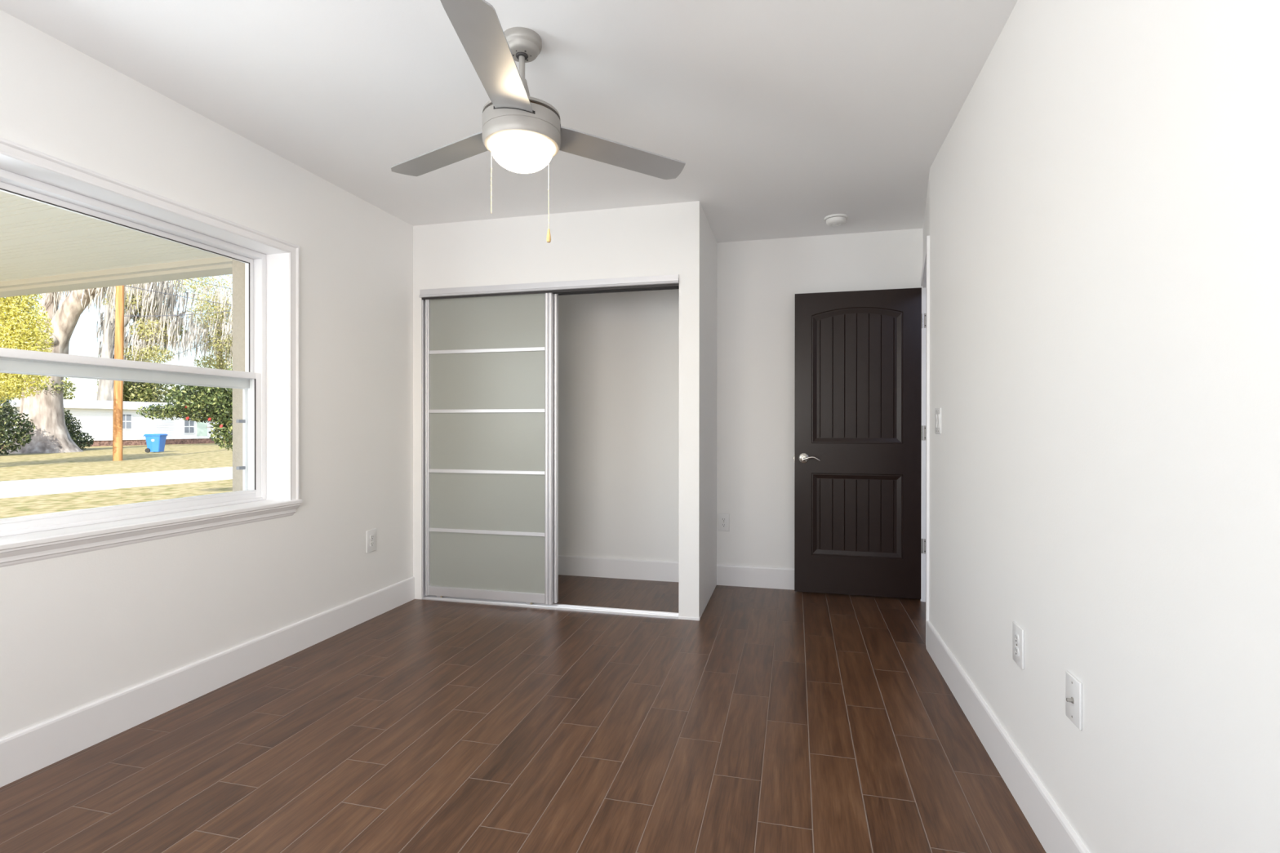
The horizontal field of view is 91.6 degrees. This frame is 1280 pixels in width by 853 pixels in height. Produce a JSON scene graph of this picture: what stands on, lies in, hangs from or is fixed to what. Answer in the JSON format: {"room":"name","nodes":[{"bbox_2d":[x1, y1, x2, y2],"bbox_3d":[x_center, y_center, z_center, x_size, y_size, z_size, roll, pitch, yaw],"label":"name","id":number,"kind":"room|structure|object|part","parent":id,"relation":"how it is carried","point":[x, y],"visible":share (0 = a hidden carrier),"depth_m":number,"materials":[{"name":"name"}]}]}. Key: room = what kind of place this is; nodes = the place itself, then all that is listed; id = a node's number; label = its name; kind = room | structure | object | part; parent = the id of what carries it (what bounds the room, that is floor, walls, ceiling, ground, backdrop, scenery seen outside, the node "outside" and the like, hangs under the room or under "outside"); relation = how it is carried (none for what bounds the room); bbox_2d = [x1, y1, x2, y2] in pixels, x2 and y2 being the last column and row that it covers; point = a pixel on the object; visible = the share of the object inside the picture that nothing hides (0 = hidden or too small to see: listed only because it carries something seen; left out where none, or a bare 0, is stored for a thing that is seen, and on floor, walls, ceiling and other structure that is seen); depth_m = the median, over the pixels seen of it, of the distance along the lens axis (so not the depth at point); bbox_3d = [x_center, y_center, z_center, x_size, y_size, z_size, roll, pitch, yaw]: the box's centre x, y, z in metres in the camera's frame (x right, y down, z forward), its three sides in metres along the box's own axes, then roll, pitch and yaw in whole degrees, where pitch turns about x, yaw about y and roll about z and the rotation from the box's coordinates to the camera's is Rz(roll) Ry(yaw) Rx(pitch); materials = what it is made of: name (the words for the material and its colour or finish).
{"room":"empty bedroom","nodes":[
{"label":"empty bedroom","id":0,"kind":"room"},
{"bbox_2d":[0,9,413,739],"bbox_3d":[-1.948,0.026,2.700,0.236,2.800,6.100,0,0,14],"label":"wall","id":1,"kind":"structure","parent":0,"point":[79,630],"depth_m":2.75,"materials":[{"name":"paint"}]},
{"bbox_2d":[0,137,302,567],"bbox_3d":[-2.119,-0.232,1.938,0.260,1.347,2.498,0,0,14],"label":"window","id":2,"kind":"structure","parent":1,"relation":"in","point":[269,382],"depth_m":2.64,"materials":[{"name":"plastic"}]},
{"bbox_3d":[-2.091,0.073,2.545,0.012,0.555,1.129,0,0,14],"label":"screen frame","id":3,"kind":"part","parent":2,"relation":"part of","materials":[{"name":"plastic"}]},
{"bbox_3d":[-2.058,-0.511,2.535,0.036,0.638,1.129,0,0,14],"label":"sash","id":4,"kind":"part","parent":2,"relation":"part of","materials":[{"name":"plastic"}]},
{"bbox_3d":[-2.022,0.046,2.528,0.040,0.624,1.137,0,0,14],"label":"sash","id":5,"kind":"part","parent":2,"relation":"part of","materials":[{"name":"plastic"}]},
{"bbox_3d":[-2.078,0.402,1.929,0.176,0.078,2.498,0,0,14],"label":"sill","id":6,"kind":"part","parent":2,"relation":"part of","materials":[{"name":"white wood"}]},
{"bbox_2d":[0,576,414,787],"bbox_3d":[-2.009,1.054,1.942,0.013,0.146,4.394,0,0,14],"label":"baseboard","id":7,"kind":"structure","parent":1,"relation":"attached to","point":[26,752],"depth_m":2.48,"materials":[{"name":"white wood"}]},
{"bbox_2d":[366,528,376,552],"bbox_3d":[-1.581,0.668,3.669,0.009,0.130,0.086,0,0,14],"label":"power outlet","id":8,"kind":"object","parent":1,"relation":"attached to","point":[371,534],"visible":1,"depth_m":3.66,"materials":[{"name":"white plastic"}]},
{"bbox_2d":[0,0,1017,242],"bbox_3d":[0.244,-1.362,2.152,4.670,0.100,6.100,0,0,14],"label":"ceiling","id":9,"kind":"structure","parent":0,"point":[783,117],"depth_m":2.39,"materials":[{"name":"paint"}]},
{"bbox_2d":[391,0,685,242],"bbox_3d":[-0.478,-0.982,2.043,1.114,0.660,1.084,0,0,14],"label":"ceiling fan","id":10,"kind":"object","parent":9,"relation":"hanging from","point":[522,132],"visible":1,"depth_m":2.03,"materials":[{"name":"silver metal"}]},
{"bbox_3d":[-0.713,-1.005,2.300,0.538,0.032,0.129,0,0,32],"label":"blade","id":11,"kind":"part","parent":10,"relation":"part of","materials":[{"name":"silver metal"}]},
{"bbox_3d":[-0.409,-1.017,1.736,0.129,0.026,0.538,0,0,2],"label":"blade","id":12,"kind":"part","parent":10,"relation":"part of","materials":[{"name":"silver metal"}]},
{"bbox_3d":[-0.484,-0.825,2.038,0.010,0.251,0.005,0,0,-28],"label":"pull chain","id":13,"kind":"part","parent":10,"relation":"part of","materials":[{"name":"silver metal"}]},
{"bbox_3d":[-0.399,-0.910,2.105,0.209,0.080,0.209,0,0,14],"label":"lamp shade","id":14,"kind":"part","parent":10,"relation":"part of","materials":[{"name":"white glass"}]},
{"bbox_3d":[-0.399,-1.121,2.104,0.080,0.106,0.080,0,0,14],"label":"rod","id":15,"kind":"part","parent":10,"relation":"part of","materials":[{"name":"silver metal"}]},
{"bbox_3d":[-0.324,-0.827,2.195,0.005,0.253,0.011,0,0,36],"label":"pull chain","id":16,"kind":"part","parent":10,"relation":"part of","materials":[{"name":"silver metal"}]},
{"bbox_3d":[-0.077,-0.999,2.284,0.538,0.045,0.129,0,0,-29],"label":"blade","id":17,"kind":"part","parent":10,"relation":"part of","materials":[{"name":"silver metal"}]},
{"bbox_2d":[824,213,848,226],"bbox_3d":[1.228,-1.292,3.902,0.142,0.044,0.142,0,0,14],"label":"smoke detector","id":18,"kind":"object","parent":9,"relation":"attached to","point":[835,220],"visible":1,"depth_m":3.86,"materials":[{"name":"white plastic"}]},
{"bbox_2d":[0,574,1045,852],"bbox_3d":[0.349,1.168,2.183,4.474,0.080,6.000,0,0,14],"label":"floor","id":19,"kind":"structure","parent":0,"point":[775,720],"depth_m":2.22,"materials":[{"name":"brown wood"}]},
{"bbox_2d":[421,595,678,619],"bbox_3d":[-0.589,1.117,3.897,1.700,0.013,0.086,0,0,14],"label":"floor track","id":20,"kind":"object","parent":19,"relation":"on","point":[540,606],"visible":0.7,"depth_m":3.85,"materials":[{"name":"metal"}]},
{"bbox_2d":[425,292,553,604],"bbox_3d":[-0.971,0.124,3.967,0.880,1.971,0.030,0,0,14],"label":"sliding door","id":21,"kind":"structure","parent":20,"relation":"on","point":[489,360],"depth_m":3.96,"materials":[{"name":"glass"}]},
{"bbox_3d":[-0.981,1.066,3.974,0.808,0.059,0.024,0,0,14],"label":"rail","id":22,"kind":"part","parent":21,"relation":"part of","materials":[{"name":"metal"}]},
{"bbox_3d":[-0.980,0.858,3.977,0.810,0.359,0.005,0,0,14],"label":"frosted panel","id":23,"kind":"part","parent":21,"relation":"part of","materials":[{"name":"grey glass"}]},
{"bbox_3d":[-0.980,0.476,3.976,0.810,0.364,0.005,0,0,14],"label":"frosted panel","id":24,"kind":"part","parent":21,"relation":"part of","materials":[{"name":"grey glass"}]},
{"bbox_3d":[-0.979,0.090,3.975,0.810,0.367,0.005,0,0,14],"label":"frosted panel","id":25,"kind":"part","parent":21,"relation":"part of","materials":[{"name":"grey glass"}]},
{"bbox_3d":[-0.979,-0.296,3.974,0.810,0.363,0.005,0,0,14],"label":"frosted panel","id":26,"kind":"part","parent":21,"relation":"part of","materials":[{"name":"grey glass"}]},
{"bbox_3d":[-0.979,-0.669,3.973,0.810,0.340,0.005,0,0,14],"label":"frosted panel","id":27,"kind":"part","parent":21,"relation":"part of","materials":[{"name":"grey glass"}]},
{"bbox_2d":[442,293,558,603],"bbox_3d":[-0.951,0.124,3.998,0.896,1.971,0.030,0,0,14],"label":"sliding door","id":28,"kind":"structure","parent":20,"relation":"on","point":[555,295],"depth_m":3.88,"materials":[{"name":"metal"}]},
{"bbox_2d":[413,200,717,617],"bbox_3d":[-0.467,-0.097,4.258,1.884,2.440,0.851,0,0,14],"label":"wall","id":29,"kind":"structure","parent":0,"point":[678,238],"depth_m":3.81,"materials":[{"name":"paint"}]},
{"bbox_2d":[422,299,427,597],"bbox_3d":[-1.404,0.139,4.098,0.019,1.940,0.083,0,0,14],"label":"channel","id":30,"kind":"object","parent":29,"relation":"attached to","point":[423,300],"visible":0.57,"depth_m":4.06,"materials":[{"name":"metal"}]},
{"bbox_2d":[418,274,679,300],"bbox_3d":[-0.591,-0.863,3.885,1.704,0.063,0.115,0,0,14],"label":"door track","id":31,"kind":"object","parent":29,"relation":"attached to","point":[660,282],"visible":0.77,"depth_m":3.82,"materials":[{"name":"metal"}]},
{"bbox_2d":[678,616,700,621],"bbox_3d":[0.288,1.116,3.648,0.128,0.018,0.034,0,0,14],"label":"trim","id":32,"kind":"structure","parent":29,"relation":"attached to","point":[679,617],"depth_m":3.63,"materials":[{"name":"white wood"}]},
{"bbox_2d":[558,228,923,568],"bbox_3d":[0.373,-0.097,4.549,3.374,2.440,0.120,0,0,14],"label":"wall","id":33,"kind":"structure","parent":0,"point":[619,352],"depth_m":4.52,"materials":[{"name":"paint"}]},
{"bbox_2d":[558,555,678,582],"bbox_3d":[-0.420,1.049,4.694,1.769,0.146,0.013,0,0,14],"label":"baseboard","id":34,"kind":"structure","parent":33,"relation":"attached to","point":[590,566],"depth_m":4.62,"materials":[{"name":"white wood"}]},
{"bbox_2d":[718,513,729,531],"bbox_3d":[0.596,0.677,4.429,0.080,0.125,0.009,0,0,14],"label":"power outlet","id":35,"kind":"object","parent":33,"relation":"attached to","point":[723,518],"visible":1,"depth_m":4.43,"materials":[{"name":"white plastic"}]},
{"bbox_2d":[716,564,794,590],"bbox_3d":[1.204,1.051,4.276,1.355,0.146,0.013,0,0,14],"label":"baseboard","id":36,"kind":"structure","parent":33,"relation":"attached to","point":[779,578],"depth_m":4.37,"materials":[{"name":"white wood"}]},
{"bbox_2d":[928,0,1279,852],"bbox_3d":[1.010,-0.089,1.047,0.130,2.440,4.320,0,0,14],"label":"wall","id":37,"kind":"structure","parent":0,"point":[1104,460],"depth_m":1.28,"materials":[{"name":"paint"}]},
{"bbox_2d":[922,172,929,439],"bbox_3d":[1.719,-0.094,3.617,0.110,2.440,1.040,0,0,23],"label":"doorway","id":38,"kind":"structure","parent":37,"relation":"in","point":[926,216],"depth_m":3.49,"materials":[{"name":"paint"}]},
{"bbox_2d":[920,235,929,648],"bbox_3d":[1.712,0.076,3.613,0.127,2.100,1.023,0,0,23],"label":"door frame","id":39,"kind":"structure","parent":38,"relation":"attached to","point":[925,277],"depth_m":3.86,"materials":[{"name":"white wood"}]},
{"bbox_2d":[793,287,926,599],"bbox_3d":[1.451,0.104,4.126,0.847,2.014,0.122,0,0,14],"label":"door leaf","id":40,"kind":"structure","parent":39,"relation":"attached to","point":[859,430],"depth_m":4.12,"materials":[{"name":"black wood"}]},
{"bbox_3d":[1.101,0.208,4.185,0.068,0.068,0.036,0,0,14],"label":"door handle","id":41,"kind":"part","parent":40,"relation":"part of","materials":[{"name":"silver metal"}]},
{"bbox_3d":[1.144,0.210,4.150,0.112,0.032,0.020,0,0,14],"label":"lever","id":42,"kind":"part","parent":40,"relation":"part of","materials":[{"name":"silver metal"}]},
{"bbox_2d":[934,407,941,434],"bbox_3d":[1.411,-0.030,2.951,0.010,0.122,0.116,0,0,14],"label":"light switch","id":43,"kind":"object","parent":37,"relation":"attached to","point":[937,411],"visible":1,"depth_m":2.94,"materials":[{"name":"white plastic"}]},
{"bbox_2d":[926,620,1088,852],"bbox_3d":[0.952,1.058,1.115,0.013,0.146,4.220,0,0,14],"label":"baseboard","id":44,"kind":"structure","parent":37,"relation":"attached to","point":[1053,831],"depth_m":1.95,"materials":[{"name":"white wood"}]},
{"bbox_2d":[1012,621,1024,670],"bbox_3d":[1.148,0.662,1.892,0.009,0.120,0.088,0,0,14],"label":"power outlet","id":45,"kind":"object","parent":37,"relation":"attached to","point":[1018,633],"visible":1,"depth_m":1.88,"materials":[{"name":"white plastic"}]},
{"bbox_2d":[1013,645,1018,657],"bbox_3d":[1.146,0.681,1.893,0.004,0.027,0.034,0,0,14],"label":"receptacle","id":46,"kind":"object","parent":45,"relation":"attached to","point":[1015,647],"depth_m":1.89,"materials":[{"name":"white plastic"}]},
{"bbox_2d":[1013,633,1018,644],"bbox_3d":[1.146,0.642,1.893,0.004,0.027,0.034,0,0,14],"label":"receptacle","id":47,"kind":"object","parent":45,"relation":"attached to","point":[1015,635],"depth_m":1.89,"materials":[{"name":"white plastic"}]},
{"bbox_2d":[1065,671,1082,730],"bbox_3d":[1.049,0.663,1.517,0.020,0.113,0.082,0,0,14],"label":"plate","id":48,"kind":"object","parent":37,"relation":"attached to","point":[1073,687],"visible":1,"depth_m":1.51,"materials":[{"name":"white plastic"}]},
{"bbox_3d":[-4.785,1.427,1.194,4.540,0.400,8.800,0,0,14],"label":"floor","id":49,"kind":"structure","parent":0,"visible":0},
{"bbox_2d":[232,259,244,491],"bbox_3d":[-2.038,0.015,3.457,0.305,2.819,0.235,0,0,14],"label":"pillar","id":50,"kind":"structure","parent":49,"relation":"on","point":[238,268],"depth_m":3.37,"materials":[{"name":"beige paint"}]},
{"bbox_2d":[0,191,222,281],"bbox_3d":[-4.787,-1.440,3.241,5.540,0.085,4.894,0,0,14],"label":"ceiling","id":51,"kind":"structure","parent":50,"relation":"on","point":[37,239],"depth_m":4.79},
{"bbox_2d":[0,256,232,297],"bbox_3d":[-4.226,-1.430,5.497,5.572,0.205,0.239,0,0,18],"label":"beam","id":52,"kind":"structure","parent":51,"relation":"attached to","point":[216,266],"depth_m":5.59,"materials":[{"name":"beige wood"}]},
{"label":"outside","id":53,"kind":"structure","parent":0,"visible":0},
{"bbox_2d":[0,443,232,518],"bbox_3d":[-61.871,1.642,66.925,147.600,0.400,220.000,0,0,14],"label":"lawn","id":54,"kind":"structure","parent":53,"point":[93,460],"depth_m":22.98,"materials":[{"name":"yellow plant"}]},
{"bbox_2d":[0,391,35,455],"bbox_3d":[-35.126,-0.411,33.129,3.512,4.162,4.649,0,0,14],"label":"evergreen shrub","id":55,"kind":"object","parent":54,"relation":"on","point":[7,423],"visible":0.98,"depth_m":33.93,"materials":[{"name":"green plant"}]},
{"bbox_2d":[0,293,54,408],"bbox_3d":[-24.947,-2.596,23.447,3.457,8.543,4.176,0,0,45],"label":"tree","id":56,"kind":"object","parent":54,"relation":"on","point":[15,323],"visible":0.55,"depth_m":23.59,"materials":[{"name":"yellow plant"}]},
{"bbox_2d":[2,374,76,399],"bbox_3d":[-59.014,-2.384,60.283,6.787,7.887,7.001,0,0,14],"label":"dense tree","id":57,"kind":"object","parent":54,"relation":"on","point":[69,384],"visible":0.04,"depth_m":61.84,"materials":[{"name":"green plant"}]},
{"bbox_2d":[6,283,147,453],"bbox_3d":[-32.934,-5.840,38.552,11.389,15.131,8.068,0,0,14],"label":"live oak","id":58,"kind":"object","parent":54,"relation":"on","point":[46,409],"visible":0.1,"depth_m":37.62,"materials":[{"name":"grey plant"}]},
{"bbox_2d":[63,407,94,449],"bbox_3d":[-38.271,0.202,41.669,2.638,3.116,2.667,0,0,14],"label":"cone shrub","id":59,"kind":"object","parent":54,"relation":"on","point":[75,435],"visible":0.27,"depth_m":41.71,"materials":[{"name":"green plant"}]},
{"bbox_2d":[0,397,231,448],"bbox_3d":[-43.544,-0.400,58.148,9.200,3.750,37.001,0,0,20],"label":"house","id":60,"kind":"structure","parent":54,"relation":"on","point":[95,417],"depth_m":51.25,"materials":[{"name":"white paint"}]},
{"bbox_3d":[-41.951,-0.483,50.777,0.035,1.150,0.800,0,0,20],"label":"pane","id":61,"kind":"part","parent":60,"relation":"part of","materials":[{"name":"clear glass"}]},
{"bbox_3d":[-40.187,-0.067,55.510,0.035,1.100,0.800,0,0,20],"label":"pane","id":62,"kind":"part","parent":60,"relation":"part of","materials":[{"name":"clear glass"}]},
{"bbox_3d":[-39.794,-0.119,56.564,0.035,1.800,0.950,0,0,20],"label":"door","id":63,"kind":"part","parent":60,"relation":"part of","materials":[{"name":"white"}]},
{"bbox_2d":[112,284,124,461],"bbox_3d":[-24.266,-3.549,28.971,0.474,10.804,2.400,0,0,14],"label":"utility pole","id":64,"kind":"object","parent":54,"relation":"on","point":[117,411],"visible":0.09,"depth_m":28.87,"materials":[{"name":"brown wood"}]},
{"bbox_2d":[124,285,231,305],"bbox_3d":[-25.637,-7.923,40.113,0.032,2.528,22.400,0,0,-7],"label":"power line","id":65,"kind":"object","parent":64,"relation":"attached to","point":[125,286],"visible":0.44,"depth_m":33.06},
{"bbox_2d":[128,310,232,316],"bbox_3d":[-23.370,-6.457,33.808,0.032,2.527,9.682,0,0,10],"label":"power line","id":66,"kind":"object","parent":64,"relation":"attached to","point":[229,310],"visible":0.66,"depth_m":31.88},
{"bbox_2d":[189,279,231,288],"bbox_3d":[-26.948,-9.353,41.879,0.032,3.278,26.324,0,0,-12],"label":"power line","id":67,"kind":"object","parent":64,"relation":"attached to","point":[189,279],"visible":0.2,"depth_m":37.73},
{"bbox_2d":[96,381,179,402],"bbox_3d":[-52.279,-2.473,64.846,7.088,8.053,7.331,0,0,14],"label":"dense tree","id":68,"kind":"object","parent":54,"relation":"on","point":[148,391],"visible":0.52,"depth_m":63.29,"materials":[{"name":"green plant"}]},
{"bbox_2d":[96,279,195,400],"bbox_3d":[-48.267,-7.686,60.367,8.037,18.588,4.384,0,0,14],"label":"tree","id":69,"kind":"object","parent":54,"relation":"on","point":[107,326],"visible":0.3,"depth_m":59.55,"materials":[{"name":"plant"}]},
{"bbox_2d":[102,279,199,401],"bbox_3d":[-49.606,-7.526,62.331,9.449,18.244,7.877,0,0,14],"label":"tree","id":70,"kind":"object","parent":54,"relation":"on","point":[144,335],"visible":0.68,"depth_m":61.02,"materials":[{"name":"green plant"}]},
{"bbox_2d":[143,433,168,453],"bbox_3d":[-29.391,0.964,37.751,0.999,1.130,0.840,0,0,-9],"label":"recycling bin","id":71,"kind":"object","parent":54,"relation":"on","point":[155,442],"visible":1,"depth_m":37.46,"materials":[{"name":"blue plastic"}]},
{"bbox_3d":[-29.352,0.444,37.757,0.920,0.090,0.840,0,0,-9],"label":"lid","id":72,"kind":"part","parent":71,"relation":"part of","materials":[{"name":"blue plastic"}]},
{"bbox_2d":[136,368,232,451],"bbox_3d":[-8.873,0.172,13.104,3.105,3.072,1.437,0,0,7],"label":"bush","id":73,"kind":"object","parent":54,"relation":"on","point":[191,401],"visible":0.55,"depth_m":12.69,"materials":[{"name":"green plant"}]},
{"bbox_2d":[168,275,232,369],"bbox_3d":[-49.352,-8.363,71.816,10.149,19.902,7.804,0,0,14],"label":"tree","id":74,"kind":"object","parent":54,"relation":"on","point":[221,346],"visible":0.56,"depth_m":70.83,"materials":[{"name":"green plant"}]},
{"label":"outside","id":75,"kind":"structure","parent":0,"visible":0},
{"bbox_2d":[164,331,232,358],"bbox_3d":[-30.481,-6.285,44.155,15.341,1.828,0.032,0,0,33],"label":"power line","id":76,"kind":"object","parent":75,"point":[232,331],"visible":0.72,"depth_m":45.03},
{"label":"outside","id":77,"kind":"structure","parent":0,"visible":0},
{"bbox_2d":[0,466,232,498],"bbox_3d":[-4.472,1.525,47.489,30.080,0.040,210.000,0,0,14],"label":"street","id":78,"kind":"structure","parent":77,"point":[8,489],"depth_m":17.80,"materials":[{"name":"grey concrete"}]}
]}

